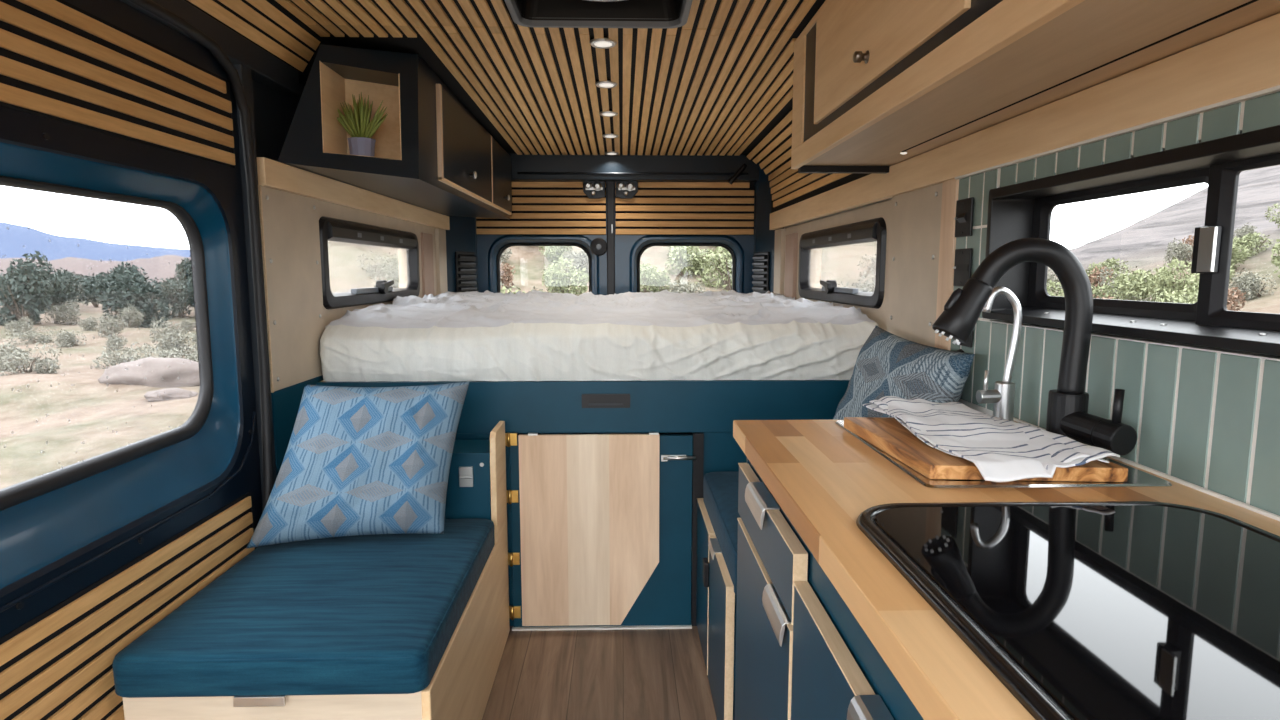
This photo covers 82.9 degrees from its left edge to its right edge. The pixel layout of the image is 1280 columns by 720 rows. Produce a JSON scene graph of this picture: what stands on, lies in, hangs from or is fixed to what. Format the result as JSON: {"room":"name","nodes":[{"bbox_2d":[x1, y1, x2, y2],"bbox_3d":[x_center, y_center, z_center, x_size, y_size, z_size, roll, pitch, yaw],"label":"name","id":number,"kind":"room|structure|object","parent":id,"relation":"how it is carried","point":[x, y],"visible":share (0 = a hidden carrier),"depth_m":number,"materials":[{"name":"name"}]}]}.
{"room":"vehicle interior","nodes":[
{"label":"vehicle interior","id":0,"kind":"room"},
{"bbox_2d":[120,0,447,503],"bbox_3d":[-1.063,-0.047,2.008,0.094,1.950,4.950,0,7,-1],"label":"wall","id":1,"kind":"structure","parent":0,"point":[297,317],"depth_m":2.11,"materials":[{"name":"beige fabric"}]},
{"bbox_2d":[0,0,273,719],"bbox_3d":[-1.025,0.215,0.770,0.107,1.728,2.428,0,7,-1],"label":"door","id":2,"kind":"structure","parent":1,"relation":"in","point":[100,99],"depth_m":1.46,"materials":[{"name":"blue paint"}]},
{"bbox_2d":[257,157,449,229],"bbox_3d":[-1.048,-0.642,3.055,0.027,0.074,2.230,0,7,-1],"label":"trim","id":3,"kind":"structure","parent":1,"relation":"attached to","point":[271,173],"depth_m":2.44,"materials":[{"name":"brown wood"}]},
{"bbox_2d":[319,216,419,309],"bbox_3d":[-1.055,-0.383,2.915,0.086,0.308,1.130,0,7,-1],"label":"window","id":4,"kind":"structure","parent":1,"relation":"in","point":[330,229],"depth_m":2.74,"materials":[{"name":"black plastic"}]},
{"bbox_2d":[277,44,511,218],"bbox_3d":[-0.874,-0.878,3.099,0.380,0.397,2.155,0,7,-1],"label":"upper cabinet","id":5,"kind":"object","parent":1,"relation":"attached to","point":[432,154],"visible":1,"depth_m":2.38,"materials":[{"name":"brown wood"}]},
{"bbox_2d":[337,93,387,156],"bbox_3d":[-0.873,-0.737,2.275,0.178,0.203,0.109,0,7,-1],"label":"potted plant","id":6,"kind":"object","parent":5,"relation":"in","point":[358,125],"visible":0.99,"depth_m":2.25,"materials":[{"name":"plant"}]},
{"bbox_2d":[185,0,868,212],"bbox_3d":[-0.100,-0.790,1.942,2.020,0.480,4.950,0,7,-1],"label":"ceiling","id":7,"kind":"structure","parent":0,"point":[720,82],"depth_m":2.46,"materials":[{"name":"brown wood"}]},
{"bbox_2d":[505,0,692,28],"bbox_3d":[-0.105,-0.949,1.812,0.484,0.081,0.469,0,7,-1],"label":"ceiling vent","id":8,"kind":"object","parent":7,"relation":"in","point":[663,14],"visible":1,"depth_m":2.02,"materials":[{"name":"grey plastic"}]},
{"bbox_2d":[590,38,616,48],"bbox_3d":[-0.114,-0.974,2.232,0.084,0.010,0.084,0,7,-1],"label":"recessed light","id":9,"kind":"object","parent":7,"relation":"in","point":[602,43],"visible":1,"depth_m":2.22,"materials":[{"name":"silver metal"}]},
{"bbox_2d":[595,81,617,87],"bbox_3d":[-0.125,-1.023,2.694,0.084,0.010,0.084,0,7,-1],"label":"recessed light","id":10,"kind":"object","parent":7,"relation":"in","point":[602,84],"visible":1,"depth_m":2.68,"materials":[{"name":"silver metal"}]},
{"bbox_2d":[599,111,617,116],"bbox_3d":[-0.137,-1.072,3.162,0.084,0.010,0.084,0,7,-1],"label":"recessed light","id":11,"kind":"object","parent":7,"relation":"in","point":[607,113],"visible":1,"depth_m":3.15,"materials":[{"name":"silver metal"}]},
{"bbox_2d":[482,626,716,719],"bbox_3d":[-0.100,0.948,2.153,2.020,0.060,4.950,0,7,-1],"label":"floor","id":12,"kind":"structure","parent":0,"point":[630,674],"depth_m":2.11,"materials":[{"name":"brown wood"}]},
{"bbox_2d":[123,421,509,719],"bbox_3d":[-0.706,0.598,1.846,0.585,0.701,0.962,0,7,-1],"label":"bench","id":13,"kind":"object","parent":12,"relation":"on","point":[460,687],"visible":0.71,"depth_m":1.73,"materials":[{"name":"brown wood"}]},
{"bbox_2d":[112,519,494,697],"bbox_3d":[-0.711,0.546,1.745,0.593,0.090,0.775,0,7,-1],"label":"seat cushion","id":14,"kind":"object","parent":13,"relation":"on","point":[378,613],"visible":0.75,"depth_m":1.49,"materials":[{"name":"blue fabric"}]},
{"bbox_2d":[246,381,469,548],"bbox_3d":[-0.739,0.269,1.943,0.535,0.398,0.246,0,7,-1],"label":"throw pillow","id":15,"kind":"object","parent":14,"relation":"on","point":[357,461],"visible":1,"depth_m":1.90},
{"bbox_2d":[316,380,849,625],"bbox_3d":[-0.140,0.372,3.233,1.813,0.822,1.765,0,7,-1],"label":"platform","id":16,"kind":"object","parent":12,"relation":"on","point":[708,410],"visible":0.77,"depth_m":2.33,"materials":[{"name":"blue laminate"}]},
{"bbox_2d":[320,290,878,381],"bbox_3d":[-0.136,-0.165,3.159,1.808,0.259,1.784,0,7,-1],"label":"mattress","id":17,"kind":"object","parent":16,"relation":"on","point":[534,335],"visible":0.98,"depth_m":2.32,"materials":[{"name":"fabric"}]},
{"bbox_2d":[505,432,695,626],"bbox_3d":[-0.130,0.556,2.361,0.620,0.656,0.038,0,7,-1],"label":"door","id":18,"kind":"structure","parent":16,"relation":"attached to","point":[601,524],"depth_m":2.35,"materials":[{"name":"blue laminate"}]},
{"bbox_2d":[512,625,691,630],"bbox_3d":[-0.124,0.885,2.396,0.593,0.006,0.016,0,7,-1],"label":"trim","id":19,"kind":"structure","parent":12,"relation":"on","point":[649,626],"depth_m":2.39,"materials":[{"name":"metal"}]},
{"bbox_2d":[696,498,736,719],"bbox_3d":[0.478,0.703,2.054,0.597,0.441,0.667,0,7,-1],"label":"door","id":20,"kind":"structure","parent":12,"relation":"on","point":[716,599],"depth_m":1.88,"materials":[{"name":"wood"}]},
{"bbox_2d":[703,472,740,594],"bbox_3d":[0.494,0.450,2.006,0.567,0.120,0.700,0,7,-1],"label":"seat cushion","id":21,"kind":"object","parent":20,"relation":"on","point":[720,489],"visible":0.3,"depth_m":2.00,"materials":[{"name":"blue fabric"}]},
{"bbox_2d":[832,326,974,419],"bbox_3d":[0.654,0.152,1.945,0.225,0.451,0.558,0,7,-1],"label":"throw pillow","id":22,"kind":"object","parent":21,"relation":"on","point":[887,364],"visible":0.4,"depth_m":1.85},
{"bbox_2d":[735,458,923,719],"bbox_3d":[0.516,0.687,0.619,0.594,0.818,1.938,0,7,-1],"label":"base cabinet","id":23,"kind":"object","parent":12,"relation":"on","point":[802,653],"visible":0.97,"depth_m":1.06,"materials":[{"name":"blue laminate"}]},
{"bbox_2d":[733,420,1279,719],"bbox_3d":[0.516,0.261,0.572,0.593,0.036,1.950,0,7,-1],"label":"countertop","id":24,"kind":"structure","parent":23,"relation":"on","point":[821,476],"depth_m":0.93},
{"bbox_2d":[976,286,1021,421],"bbox_3d":[0.727,-0.009,1.463,0.078,0.278,0.044,0,7,-1],"label":"tap","id":25,"kind":"object","parent":24,"relation":"on","point":[1002,396],"visible":0.84,"depth_m":1.46,"materials":[{"name":"silver metal"}]},
{"bbox_2d":[835,420,1171,487],"bbox_3d":[0.592,0.238,1.292,0.366,0.171,0.466,0,7,-1],"label":"sink","id":26,"kind":"object","parent":24,"relation":"in","point":[1136,477],"visible":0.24,"depth_m":1.06,"materials":[{"name":"silver metal"}]},
{"bbox_2d":[844,417,1127,481],"bbox_3d":[0.558,0.146,1.246,0.301,0.022,0.386,0,7,-1],"label":"cutting board","id":27,"kind":"object","parent":26,"relation":"on","point":[889,435],"visible":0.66,"depth_m":1.12,"materials":[{"name":"brown wood"}]},
{"bbox_2d":[863,396,1119,481],"bbox_3d":[0.565,0.121,1.267,0.224,0.040,0.513,0,7,-1],"label":"tea towel","id":28,"kind":"object","parent":27,"relation":"on","point":[1002,450],"visible":1,"depth_m":1.17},
{"bbox_2d":[932,238,1136,455],"bbox_3d":[0.671,-0.026,1.241,0.312,0.364,0.140,4,8,29],"label":"kitchen faucet","id":29,"kind":"object","parent":24,"relation":"on","point":[1067,408],"visible":0.89,"depth_m":1.23,"materials":[{"name":"black metal"}]},
{"bbox_2d":[856,501,1279,719],"bbox_3d":[0.508,0.229,0.644,0.471,0.009,0.638,0,7,-1],"label":"cover","id":30,"kind":"object","parent":24,"relation":"in","point":[1089,610],"visible":1,"depth_m":0.68,"materials":[{"name":"glass"}]},
{"bbox_2d":[446,153,783,434],"bbox_3d":[-0.155,-0.277,4.275,2.020,1.860,0.440,0,7,-1],"label":"frame","id":31,"kind":"structure","parent":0,"point":[461,236],"depth_m":4.20,"materials":[{"name":"paint"}]},
{"bbox_2d":[455,251,476,292],"bbox_3d":[-0.996,-0.484,4.173,0.029,0.275,0.175,3,8,23],"label":"air vent","id":32,"kind":"object","parent":31,"relation":"in","point":[465,263],"visible":0.81,"depth_m":4.15,"materials":[{"name":"black plastic"}]},
{"bbox_2d":[476,181,614,294],"bbox_3d":[-0.565,-0.388,4.358,0.830,1.460,0.108,0,7,-1],"label":"door","id":33,"kind":"structure","parent":31,"relation":"in","point":[544,213],"depth_m":4.30,"materials":[{"name":"paint"}]},
{"bbox_2d":[615,181,754,293],"bbox_3d":[0.267,-0.378,4.381,0.840,1.435,0.101,0,7,-1],"label":"door","id":34,"kind":"structure","parent":31,"relation":"in","point":[647,214],"depth_m":4.31,"materials":[{"name":"paint"}]},
{"bbox_2d":[728,164,746,183],"bbox_3d":[0.564,-1.076,4.197,0.111,0.118,0.032,0,7,-1],"label":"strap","id":35,"kind":"object","parent":31,"relation":"attached to","point":[741,169],"visible":1,"depth_m":4.18,"materials":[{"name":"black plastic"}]},
{"bbox_2d":[752,252,769,293],"bbox_3d":[0.699,-0.490,4.226,0.029,0.275,0.175,-2,7,-18],"label":"air vent","id":36,"kind":"object","parent":31,"relation":"in","point":[761,259],"visible":0.85,"depth_m":4.20,"materials":[{"name":"black plastic"}]},
{"bbox_2d":[774,91,1279,515],"bbox_3d":[0.844,-0.053,2.055,0.132,1.950,4.950,0,7,-1],"label":"wall","id":37,"kind":"structure","parent":0,"point":[1208,418],"depth_m":1.24,"materials":[{"name":"tile"}]},
{"bbox_2d":[798,217,886,308],"bbox_3d":[0.795,-0.389,2.960,0.086,0.308,1.130,0,7,-1],"label":"window","id":38,"kind":"structure","parent":37,"relation":"in","point":[872,230],"depth_m":2.77,"materials":[{"name":"black plastic"}]},
{"bbox_2d":[953,248,971,286],"bbox_3d":[0.781,-0.224,1.762,0.012,0.091,0.080,0,7,-1],"label":"socket","id":39,"kind":"object","parent":37,"relation":"attached to","point":[963,257],"visible":0.9,"depth_m":1.76,"materials":[{"name":"plastic"}]},
{"bbox_2d":[954,197,973,236],"bbox_3d":[0.780,-0.344,1.753,0.014,0.090,0.080,0,7,-1],"label":"wall switch","id":40,"kind":"object","parent":37,"relation":"attached to","point":[964,207],"visible":1,"depth_m":1.75,"materials":[{"name":"black plastic"}]},
{"bbox_2d":[956,331,972,347],"bbox_3d":[0.782,-0.081,1.754,0.010,0.094,0.082,0,7,-1],"label":"wall outlet","id":41,"kind":"object","parent":37,"relation":"attached to","point":[969,342],"visible":0.18,"depth_m":1.72,"materials":[{"name":"black plastic"}]},
{"bbox_2d":[769,13,1279,229],"bbox_3d":[0.791,-0.496,1.788,0.028,0.090,4.530,0,7,-1],"label":"wall panel","id":42,"kind":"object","parent":37,"relation":"attached to","point":[1245,60],"depth_m":1.25,"materials":[{"name":"brown wood"}]},
{"bbox_2d":[791,0,1279,173],"bbox_3d":[0.646,-0.608,0.871,0.352,0.390,2.743,0,7,-1],"label":"upper cabinet","id":43,"kind":"object","parent":37,"relation":"attached to","point":[878,85],"visible":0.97,"depth_m":1.29,"materials":[{"name":"brown wood"}]},
{"bbox_2d":[955,85,1279,178],"bbox_3d":[0.815,-0.314,0.670,0.016,0.006,2.265,0,7,-1],"label":"trim","id":44,"kind":"structure","parent":37,"relation":"attached to","point":[1271,90],"depth_m":1.15,"materials":[{"name":"wood"}]},
{"bbox_2d":[982,125,1279,355],"bbox_3d":[0.852,-0.165,1.034,0.125,0.286,1.210,0,7,-1],"label":"window","id":45,"kind":"structure","parent":37,"relation":"in","point":[1022,210],"depth_m":1.16,"materials":[{"name":"black plastic"}]},
{"bbox_2d":[1013,417,1279,520],"bbox_3d":[0.813,0.241,0.577,0.008,0.006,1.948,0,7,-1],"label":"trim","id":46,"kind":"structure","parent":37,"relation":"attached to","point":[1188,484],"depth_m":1.04,"materials":[{"name":"tile"}]},
{"label":"outside","id":47,"kind":"structure","parent":0,"visible":0},
{"bbox_2d":[0,165,1279,488],"bbox_3d":[-1.112,-9.141,44.347,178.248,11.600,89.722,0,7,-1],"label":"ground","id":48,"kind":"structure","parent":47,"point":[66,417],"depth_m":15.65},
{"bbox_2d":[0,269,7,300],"bbox_3d":[-21.036,-2.158,23.055,1.404,1.677,1.520,2,7,17],"label":"juniper tree","id":49,"kind":"object","parent":48,"relation":"on","point":[2,281],"visible":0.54,"depth_m":23.32,"materials":[{"name":"green plant"}]},
{"bbox_2d":[0,337,28,360],"bbox_3d":[-13.998,-0.164,15.702,1.033,0.617,1.194,-1,7,-8],"label":"sagebrush","id":50,"kind":"object","parent":48,"relation":"on","point":[5,345],"visible":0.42,"depth_m":15.83,"materials":[{"name":"green plant"}]},
{"bbox_2d":[3,316,34,334],"bbox_3d":[-17.069,-0.886,19.924,0.604,0.641,0.698,7,10,44],"label":"sagebrush","id":51,"kind":"object","parent":48,"relation":"on","point":[23,323],"visible":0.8,"depth_m":19.86,"materials":[{"name":"green plant"}]},
{"bbox_2d":[0,251,60,325],"bbox_3d":[-18.224,-2.071,21.383,1.724,2.332,1.866,-4,8,-27],"label":"juniper tree","id":52,"kind":"object","parent":48,"relation":"on","point":[24,294],"visible":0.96,"depth_m":21.17,"materials":[{"name":"green plant"}]},
{"bbox_2d":[0,341,61,375],"bbox_3d":[-10.496,0.016,12.346,1.076,0.649,0.930,-5,8,-34],"label":"sagebrush","id":53,"kind":"object","parent":48,"relation":"on","point":[15,363],"visible":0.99,"depth_m":12.31,"materials":[{"name":"green plant"}]},
{"bbox_2d":[7,326,56,344],"bbox_3d":[-15.111,-0.590,18.070,0.968,0.519,0.837,-3,7,-21],"label":"sagebrush","id":54,"kind":"object","parent":48,"relation":"on","point":[45,338],"visible":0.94,"depth_m":17.97,"materials":[{"name":"green plant"}]},
{"bbox_2d":[0,268,95,311],"bbox_3d":[-22.637,-2.649,27.593,2.876,1.742,2.573,-1,7,-10],"label":"juniper tree","id":55,"kind":"object","parent":48,"relation":"on","point":[78,276],"visible":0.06,"depth_m":28.19,"materials":[{"name":"green plant"}]},
{"bbox_2d":[36,270,79,311],"bbox_3d":[-20.401,-2.388,25.423,1.493,1.544,1.379,-3,8,-26],"label":"juniper tree","id":56,"kind":"object","parent":48,"relation":"on","point":[68,291],"visible":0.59,"depth_m":25.30,"materials":[{"name":"green plant"}]},
{"bbox_2d":[43,300,80,324],"bbox_3d":[-18.047,-1.432,22.638,0.830,0.894,0.958,5,8,34],"label":"sagebrush","id":57,"kind":"object","parent":48,"relation":"on","point":[58,314],"visible":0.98,"depth_m":22.58,"materials":[{"name":"green plant"}]},
{"bbox_2d":[53,329,86,347],"bbox_3d":[-13.830,-0.499,17.580,0.568,0.558,0.656,-1,7,-6],"label":"sagebrush","id":58,"kind":"object","parent":48,"relation":"on","point":[67,337],"visible":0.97,"depth_m":17.48,"materials":[{"name":"green plant"}]},
{"bbox_2d":[77,315,98,330],"bbox_3d":[-15.424,-0.998,20.297,0.522,0.523,0.452,0,7,-1],"label":"sagebrush","id":59,"kind":"object","parent":48,"relation":"on","point":[91,324],"visible":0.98,"depth_m":20.21,"materials":[{"name":"green plant"}]},
{"bbox_2d":[75,272,118,307],"bbox_3d":[-23.790,-3.071,32.199,2.494,1.717,2.231,5,9,36],"label":"juniper tree","id":60,"kind":"object","parent":48,"relation":"on","point":[93,300],"visible":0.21,"depth_m":31.31,"materials":[{"name":"green plant"}]},
{"bbox_2d":[96,313,126,336],"bbox_3d":[-14.074,-0.879,19.213,0.783,0.758,0.678,4,8,31],"label":"sagebrush","id":61,"kind":"object","parent":48,"relation":"on","point":[113,322],"visible":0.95,"depth_m":19.17,"materials":[{"name":"green plant"}]},
{"bbox_2d":[105,332,127,350],"bbox_3d":[-12.323,-0.398,17.000,0.526,0.509,0.455,4,8,31],"label":"sagebrush","id":62,"kind":"object","parent":48,"relation":"on","point":[113,339],"visible":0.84,"depth_m":16.98,"materials":[{"name":"green plant"}]},
{"bbox_2d":[90,342,153,368],"bbox_3d":[-9.816,-0.012,13.835,1.038,0.682,0.897,0,7,2],"label":"sagebrush","id":63,"kind":"object","parent":48,"relation":"on","point":[108,355],"visible":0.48,"depth_m":13.70,"materials":[{"name":"green plant"}]},
{"bbox_2d":[95,265,151,318],"bbox_3d":[-17.575,-2.274,24.658,1.497,1.954,1.620,7,10,44],"label":"juniper tree","id":64,"kind":"object","parent":48,"relation":"on","point":[102,290],"visible":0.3,"depth_m":24.14,"materials":[{"name":"green plant"}]},
{"bbox_2d":[108,261,141,276],"bbox_3d":[-25.064,-3.724,35.632,1.995,2.224,1.843,5,8,33],"label":"juniper tree","id":65,"kind":"object","parent":48,"relation":"on","point":[127,264],"visible":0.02,"depth_m":35.13,"materials":[{"name":"green plant"}]},
{"bbox_2d":[114,304,144,327],"bbox_3d":[-15.551,-1.274,22.076,0.784,0.874,0.905,-5,9,-36],"label":"sagebrush","id":66,"kind":"object","parent":48,"relation":"on","point":[129,316],"visible":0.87,"depth_m":22.04,"materials":[{"name":"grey plant"}]},
{"bbox_2d":[103,268,171,327],"bbox_3d":[-15.832,-1.911,22.906,1.590,2.012,1.722,-1,7,-5],"label":"juniper tree","id":67,"kind":"object","parent":48,"relation":"on","point":[130,291],"visible":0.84,"depth_m":22.57,"materials":[{"name":"green plant"}]},
{"bbox_2d":[98,357,199,387],"bbox_3d":[-7.416,0.305,11.315,1.733,0.727,1.038,0,7,-1],"label":"boulder","id":68,"kind":"object","parent":48,"relation":"on","point":[150,371],"visible":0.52,"depth_m":10.90,"materials":[{"name":"stone"}]},
{"bbox_2d":[125,343,197,361],"bbox_3d":[-8.085,-0.006,12.332,1.112,0.576,0.962,-3,8,-23],"label":"sagebrush","id":69,"kind":"object","parent":48,"relation":"on","point":[165,352],"visible":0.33,"depth_m":12.31,"materials":[{"name":"green plant"}]},
{"bbox_2d":[149,317,188,340],"bbox_3d":[-12.274,-0.735,18.837,1.110,0.761,0.959,5,9,36],"label":"sagebrush","id":70,"kind":"object","parent":48,"relation":"on","point":[173,327],"visible":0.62,"depth_m":18.76,"materials":[{"name":"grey plant"}]},
{"bbox_2d":[147,277,193,317],"bbox_3d":[-17.714,-2.301,27.342,2.277,1.653,2.546,2,7,12],"label":"juniper tree","id":71,"kind":"object","parent":48,"relation":"on","point":[171,291],"visible":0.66,"depth_m":27.01,"materials":[{"name":"green plant"}]},
{"bbox_2d":[144,388,198,401],"bbox_3d":[-6.259,0.487,9.672,0.698,0.248,0.448,0,7,-1],"label":"boulder","id":72,"kind":"object","parent":48,"relation":"on","point":[166,394],"visible":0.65,"depth_m":9.52,"materials":[{"name":"stone"}]},
{"bbox_2d":[152,329,196,355],"bbox_3d":[-10.226,-0.337,15.989,0.803,0.747,0.928,-1,7,-8],"label":"sagebrush","id":73,"kind":"object","parent":48,"relation":"on","point":[167,342],"visible":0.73,"depth_m":15.79,"materials":[{"name":"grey plant"}]},
{"bbox_2d":[165,255,191,288],"bbox_3d":[-23.141,-4.209,36.988,2.047,2.539,2.216,0,7,1],"label":"juniper tree","id":74,"kind":"object","parent":48,"relation":"on","point":[184,271],"visible":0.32,"depth_m":36.20,"materials":[{"name":"green plant"}]},
{"bbox_2d":[356,251,398,276],"bbox_3d":[-5.672,-2.067,15.991,1.218,0.667,1.053,2,7,15],"label":"sagebrush","id":75,"kind":"object","parent":48,"relation":"on","point":[384,265],"visible":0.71,"depth_m":15.88,"materials":[{"name":"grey plant"}]},
{"bbox_2d":[370,263,398,288],"bbox_3d":[-4.854,-1.601,14.388,0.794,0.736,0.917,1,7,12],"label":"sagebrush","id":76,"kind":"object","parent":48,"relation":"on","point":[394,273],"visible":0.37,"depth_m":14.19,"materials":[{"name":"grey plant"}]},
{"bbox_2d":[500,262,514,289],"bbox_3d":[-3.074,-1.791,15.828,0.696,0.715,0.586,-2,7,-16],"label":"dry bush","id":77,"kind":"object","parent":48,"relation":"on","point":[504,273],"visible":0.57,"depth_m":15.76,"materials":[{"name":"orange plant"}]},
{"bbox_2d":[538,246,573,262],"bbox_3d":[-2.047,-2.766,17.975,0.824,0.836,1.293,1,7,7],"label":"bush","id":78,"kind":"object","parent":48,"relation":"on","point":[557,250],"visible":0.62,"depth_m":17.82,"materials":[{"name":"green plant"}]},
{"bbox_2d":[541,255,588,294],"bbox_3d":[-1.618,-1.565,14.492,0.850,1.046,1.334,-5,8,-35],"label":"bush","id":79,"kind":"object","parent":48,"relation":"on","point":[557,280],"visible":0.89,"depth_m":14.28,"materials":[{"name":"green plant"}]},
{"bbox_2d":[561,249,588,275],"bbox_3d":[-1.373,-2.260,16.977,0.994,0.953,0.860,-1,7,-12],"label":"sagebrush","id":80,"kind":"object","parent":48,"relation":"on","point":[584,257],"visible":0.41,"depth_m":16.79,"materials":[{"name":"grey plant"}]},
{"bbox_2d":[640,263,671,292],"bbox_3d":[0.229,-1.634,14.870,0.819,0.725,0.937,2,7,17],"label":"bush","id":81,"kind":"object","parent":48,"relation":"on","point":[648,273],"visible":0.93,"depth_m":14.78,"materials":[{"name":"green plant"}]},
{"bbox_2d":[668,276,705,292],"bbox_3d":[0.847,-1.220,13.779,0.775,0.783,0.671,5,9,38],"label":"sagebrush","id":82,"kind":"object","parent":48,"relation":"on","point":[677,289],"visible":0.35,"depth_m":13.77,"materials":[{"name":"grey plant"}]},
{"bbox_2d":[665,246,717,276],"bbox_3d":[1.098,-2.184,16.186,1.291,0.963,1.477,2,7,17],"label":"bush","id":83,"kind":"object","parent":48,"relation":"on","point":[689,256],"visible":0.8,"depth_m":16.00,"materials":[{"name":"green plant"}]},
{"bbox_2d":[695,247,731,289],"bbox_3d":[1.911,-1.841,15.030,1.308,1.132,1.496,-3,7,-21],"label":"bush","id":84,"kind":"object","parent":48,"relation":"on","point":[725,259],"visible":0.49,"depth_m":14.89,"materials":[{"name":"green plant"}]},
{"bbox_2d":[855,268,875,292],"bbox_3d":[4.488,-1.195,13.647,0.951,1.096,1.099,6,9,39],"label":"sagebrush","id":85,"kind":"object","parent":48,"relation":"on","point":[867,285],"visible":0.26,"depth_m":13.45,"materials":[{"name":"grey plant"}]},
{"bbox_2d":[857,254,875,277],"bbox_3d":[5.112,-2.020,15.596,0.819,0.761,0.709,-6,9,-41],"label":"sagebrush","id":86,"kind":"object","parent":48,"relation":"on","point":[873,260],"visible":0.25,"depth_m":15.54,"materials":[{"name":"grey plant"}]},
{"bbox_2d":[1047,268,1061,292],"bbox_3d":[10.051,-1.995,18.405,1.271,0.867,1.099,5,9,37],"label":"sagebrush","id":87,"kind":"object","parent":48,"relation":"on","point":[1052,277],"visible":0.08,"depth_m":18.18,"materials":[{"name":"green plant"}]},
{"bbox_2d":[1047,279,1063,296],"bbox_3d":[8.955,-1.274,15.806,1.093,0.983,1.093,3,7,20],"label":"bush","id":88,"kind":"object","parent":48,"relation":"on","point":[1051,284],"visible":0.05,"depth_m":15.55,"materials":[{"name":"green plant"}]},
{"bbox_2d":[1060,284,1116,299],"bbox_3d":[10.174,-1.404,16.554,1.334,0.905,1.166,-2,7,-17],"label":"bush","id":89,"kind":"object","parent":48,"relation":"on","point":[1098,292],"visible":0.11,"depth_m":16.33,"materials":[{"name":"green plant"}]},
{"bbox_2d":[1088,266,1113,288],"bbox_3d":[11.582,-2.052,18.494,0.772,0.758,0.649,1,7,5],"label":"dry bush","id":90,"kind":"object","parent":48,"relation":"on","point":[1095,280],"visible":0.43,"depth_m":18.43,"materials":[{"name":"orange plant"}]},
{"bbox_2d":[1086,258,1130,283],"bbox_3d":[12.455,-2.325,19.353,1.147,0.826,1.003,1,7,5],"label":"bush","id":91,"kind":"object","parent":48,"relation":"on","point":[1111,261],"visible":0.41,"depth_m":19.19,"materials":[{"name":"green plant"}]},
{"bbox_2d":[1097,264,1160,296],"bbox_3d":[11.238,-1.777,16.741,1.137,0.870,1.315,-3,7,-20],"label":"sagebrush","id":92,"kind":"object","parent":48,"relation":"on","point":[1105,268],"visible":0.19,"depth_m":16.92,"materials":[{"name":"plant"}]},
{"bbox_2d":[1102,269,1169,301],"bbox_3d":[10.438,-1.446,15.316,1.182,0.986,1.353,-1,7,-9],"label":"bush","id":93,"kind":"object","parent":48,"relation":"on","point":[1135,289],"visible":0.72,"depth_m":15.15,"materials":[{"name":"green plant"}]},
{"bbox_2d":[1147,257,1199,303],"bbox_3d":[10.316,-1.371,14.114,0.922,1.258,1.447,1,7,11],"label":"bush","id":94,"kind":"object","parent":48,"relation":"on","point":[1169,283],"visible":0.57,"depth_m":13.93,"materials":[{"name":"green plant"}]},
{"bbox_2d":[1155,286,1198,303],"bbox_3d":[9.021,-0.708,11.865,1.309,1.011,0.834,-3,8,-27],"label":"bush","id":95,"kind":"object","parent":48,"relation":"on","point":[1176,299],"visible":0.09,"depth_m":11.86,"materials":[{"name":"green plant"}]},
{"bbox_2d":[1163,238,1192,266],"bbox_3d":[12.988,-2.516,17.323,0.778,0.811,0.674,-1,7,-6],"label":"sagebrush","id":96,"kind":"object","parent":48,"relation":"on","point":[1180,250],"visible":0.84,"depth_m":17.28,"materials":[{"name":"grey plant"}]},
{"bbox_2d":[1227,287,1245,310],"bbox_3d":[10.066,-0.957,12.559,0.736,0.679,0.620,-4,8,-30],"label":"dry bush","id":97,"kind":"object","parent":48,"relation":"on","point":[1232,299],"visible":0.31,"depth_m":12.46,"materials":[{"name":"orange plant"}]},
{"bbox_2d":[1230,241,1251,269],"bbox_3d":[12.780,-2.205,15.772,1.145,0.827,0.730,-4,8,-31],"label":"bush","id":98,"kind":"object","parent":48,"relation":"on","point":[1234,255],"visible":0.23,"depth_m":15.65,"materials":[{"name":"green plant"}]},
{"bbox_2d":[1233,222,1259,239],"bbox_3d":[14.511,-2.992,17.342,0.551,0.579,0.636,3,8,26],"label":"sagebrush","id":99,"kind":"object","parent":48,"relation":"on","point":[1247,229],"visible":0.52,"depth_m":17.25,"materials":[{"name":"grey plant"}]},
{"bbox_2d":[1229,268,1276,298],"bbox_3d":[11.404,-1.392,13.530,0.756,0.668,0.654,-3,8,-24],"label":"sagebrush","id":100,"kind":"object","parent":48,"relation":"on","point":[1244,285],"visible":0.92,"depth_m":13.44,"materials":[{"name":"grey plant"}]},
{"bbox_2d":[1232,232,1273,255],"bbox_3d":[13.717,-2.586,16.380,0.993,0.610,0.868,0,7,-1],"label":"bush","id":101,"kind":"object","parent":48,"relation":"on","point":[1248,240],"visible":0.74,"depth_m":16.20,"materials":[{"name":"green plant"}]},
{"bbox_2d":[1264,204,1279,227],"bbox_3d":[15.686,-3.470,17.433,1.068,0.717,0.681,-1,7,-5],"label":"bush","id":102,"kind":"object","parent":48,"relation":"on","point":[1275,205],"visible":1,"depth_m":17.53,"materials":[{"name":"green plant"}]},
{"bbox_2d":[1271,239,1279,277],"bbox_3d":[12.864,-2.019,13.752,0.854,1.145,1.340,-2,7,-13],"label":"bush","id":103,"kind":"object","parent":48,"relation":"on","point":[1275,259],"visible":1,"depth_m":14.19,"materials":[{"name":"green plant"}]},
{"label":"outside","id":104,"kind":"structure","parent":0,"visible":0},
{"bbox_2d":[0,255,190,285],"bbox_3d":[-82.605,-9.227,78.088,104.345,6.840,104.345,0,7,-1],"label":"hills","id":105,"kind":"structure","parent":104,"point":[164,266],"depth_m":101.86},
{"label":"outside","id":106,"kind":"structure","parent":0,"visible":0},
{"bbox_2d":[0,222,190,260],"bbox_3d":[-302.156,-70.135,281.219,444.092,78.817,444.092,0,7,-1],"label":"mountains","id":107,"kind":"structure","parent":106,"point":[16,241],"depth_m":371.87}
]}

